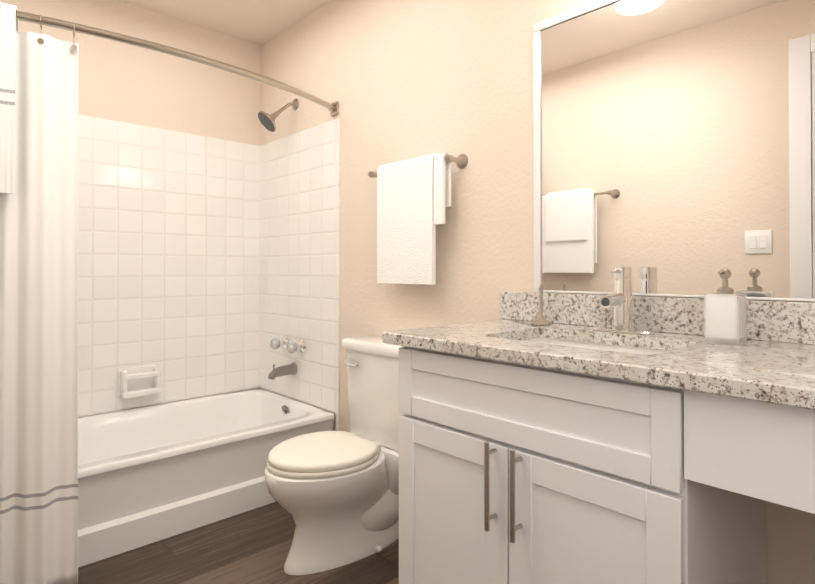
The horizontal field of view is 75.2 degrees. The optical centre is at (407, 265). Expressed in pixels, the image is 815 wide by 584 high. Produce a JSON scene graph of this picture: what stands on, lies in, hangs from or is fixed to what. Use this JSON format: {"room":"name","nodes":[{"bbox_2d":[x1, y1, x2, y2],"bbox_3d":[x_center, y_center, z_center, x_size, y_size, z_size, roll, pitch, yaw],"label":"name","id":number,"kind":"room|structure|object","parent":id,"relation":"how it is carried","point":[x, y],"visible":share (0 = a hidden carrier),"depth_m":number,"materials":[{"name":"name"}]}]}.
{"room":"bathroom","nodes":[
{"label":"bathroom","id":0,"kind":"room"},
{"bbox_2d":[0,0,260,417],"bbox_3d":[-1.483,-0.132,2.570,1.620,2.320,0.100,0,-1,-43],"label":"wall","id":1,"kind":"structure","parent":0,"point":[123,82],"depth_m":2.70,"materials":[{"name":"beige paint"}]},
{"bbox_2d":[78,114,339,430],"bbox_3d":[-1.180,0.161,2.245,1.619,1.730,0.786,0,-1,-43],"label":"tiled wall","id":2,"kind":"structure","parent":1,"relation":"attached to","point":[208,266],"depth_m":2.72,"materials":[{"name":"white tile"}]},
{"bbox_2d":[118,364,161,398],"bbox_3d":[-1.308,0.567,2.596,0.182,0.136,0.078,0,-1,-43],"label":"soap dish","id":3,"kind":"object","parent":2,"relation":"attached to","point":[139,381],"visible":1,"depth_m":2.59,"materials":[{"name":"white ceramic"}]},
{"bbox_2d":[268,337,305,379],"bbox_3d":[-0.654,0.483,2.743,0.150,0.203,0.236,0,-1,-43],"label":"tub faucet","id":4,"kind":"object","parent":2,"relation":"attached to","point":[290,347],"visible":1,"depth_m":2.73,"materials":[{"name":"grey metal"}]},
{"bbox_2d":[118,0,330,44],"bbox_3d":[-0.297,-1.351,1.313,1.820,0.100,3.570,0,-1,-43],"label":"ceiling","id":5,"kind":"structure","parent":0,"point":[259,22],"depth_m":2.71,"materials":[{"name":"beige paint"}]},
{"bbox_2d":[78,502,398,583],"bbox_3d":[-0.297,1.069,1.296,1.820,0.100,3.570,0,-1,-43],"label":"floor","id":6,"kind":"structure","parent":0,"point":[252,546],"depth_m":1.83,"materials":[{"name":"wood"}]},
{"bbox_2d":[78,388,334,567],"bbox_3d":[-1.187,0.863,2.242,1.610,0.325,0.756,0,-1,-43],"label":"bathtub","id":7,"kind":"object","parent":6,"relation":"on","point":[150,474],"visible":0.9,"depth_m":2.16,"materials":[{"name":"white ceramic"}]},
{"bbox_2d":[265,335,402,574],"bbox_3d":[-0.224,0.660,1.936,0.622,0.731,0.428,0,-1,-43],"label":"toilet","id":8,"kind":"object","parent":6,"relation":"on","point":[335,494],"visible":0.94,"depth_m":1.84,"materials":[{"name":"white ceramic"}]},
{"bbox_2d":[382,339,814,583],"bbox_3d":[0.695,0.611,1.012,0.564,0.812,1.587,0,-1,-43],"label":"bathroom vanity","id":9,"kind":"object","parent":6,"relation":"on","point":[569,445],"depth_m":1.06,"materials":[{"name":"white paint"}]},
{"bbox_2d":[382,319,814,398],"bbox_3d":[0.687,0.190,1.029,0.556,0.030,1.619,0,-1,-43],"label":"countertop","id":10,"kind":"structure","parent":9,"relation":"on","point":[770,366],"depth_m":1.07,"materials":[{"name":"grey stone"}]},
{"bbox_2d":[531,284,551,324],"bbox_3d":[0.410,0.117,1.624,0.062,0.124,0.062,0,-1,-43],"label":"stand","id":11,"kind":"object","parent":10,"relation":"on","point":[540,320],"visible":1,"depth_m":1.62,"materials":[{"name":"silver metal"}]},
{"bbox_2d":[506,331,677,354],"bbox_3d":[0.435,0.276,1.290,0.330,0.162,0.470,0,-1,-43],"label":"sink","id":12,"kind":"object","parent":10,"relation":"in","point":[546,336],"depth_m":1.43,"materials":[{"name":"white ceramic"}]},
{"bbox_2d":[593,267,654,334],"bbox_3d":[0.551,0.090,1.399,0.128,0.174,0.164,0,-1,-43],"label":"sink faucet","id":13,"kind":"object","parent":10,"relation":"on","point":[619,300],"visible":1,"depth_m":1.40,"materials":[{"name":"silver metal"}]},
{"bbox_2d":[704,268,746,345],"bbox_3d":[0.728,0.091,1.212,0.072,0.171,0.072,0,-1,-43],"label":"soap dispenser","id":14,"kind":"object","parent":10,"relation":"on","point":[725,317],"visible":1,"depth_m":1.19,"materials":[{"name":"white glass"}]},
{"bbox_2d":[261,0,814,583],"bbox_3d":[0.331,-0.137,1.893,0.100,2.320,3.570,0,-1,-43],"label":"wall","id":15,"kind":"structure","parent":0,"point":[399,80],"depth_m":2.05,"materials":[{"name":"beige paint"}]},
{"bbox_2d":[258,99,298,131],"bbox_3d":[-0.680,-0.789,2.755,0.200,0.193,0.119,0,-1,-43],"label":"shower head","id":16,"kind":"object","parent":15,"relation":"attached to","point":[267,120],"visible":1,"depth_m":2.72},
{"bbox_2d":[368,153,467,284],"bbox_3d":[0.015,-0.172,2.080,0.103,0.484,0.493,0,-1,-43],"label":"towel rail","id":17,"kind":"object","parent":15,"relation":"attached to","point":[413,198],"visible":1,"depth_m":2.01,"materials":[{"name":"white fabric"}]},
{"bbox_2d":[377,153,437,284],"bbox_3d":[0.002,-0.172,2.062,0.060,0.484,0.310,0,-1,-43],"label":"towel","id":18,"kind":"object","parent":17,"relation":"hanging from","point":[406,189],"depth_m":2.02,"materials":[{"name":"white fabric"}]},
{"bbox_2d":[433,153,450,223],"bbox_3d":[0.127,-0.280,1.931,0.046,0.258,0.046,0,-1,-43],"label":"towel","id":19,"kind":"object","parent":17,"relation":"hanging from","point":[441,164],"depth_m":1.92,"materials":[{"name":"white fabric"}]},
{"bbox_2d":[500,291,814,342],"bbox_3d":[0.879,0.130,1.218,0.019,0.094,1.631,0,-1,-43],"label":"backsplash","id":20,"kind":"structure","parent":15,"relation":"attached to","point":[784,321],"depth_m":1.41,"materials":[{"name":"grey stone"}]},
{"bbox_2d":[533,0,814,301],"bbox_3d":[0.824,-0.354,1.285,0.012,0.871,1.206,0,-1,-43],"label":"vanity mirror","id":21,"kind":"object","parent":15,"relation":"attached to","point":[673,148],"visible":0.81,"depth_m":1.40,"materials":[{"name":"silver glass"}]},
{"bbox_3d":[-0.924,-0.145,0.716,0.100,2.320,3.570,0,-1,-43],"label":"wall","id":22,"kind":"structure","parent":0,"visible":0},
{"bbox_2d":[0,2,337,583],"bbox_3d":[-0.874,0.100,1.919,1.619,1.777,0.239,0,-1,-43],"label":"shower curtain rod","id":23,"kind":"object","parent":22,"relation":"attached to","point":[38,308],"visible":1,"depth_m":1.62,"materials":[{"name":"silver metal"}]},
{"bbox_2d":[0,2,18,193],"bbox_3d":[-1.301,-0.357,1.543,0.272,0.866,0.163,0,-1,-43],"label":"towel","id":24,"kind":"object","parent":23,"relation":"hanging from","point":[9,14],"depth_m":1.56,"materials":[{"name":"white fabric"}]}
]}

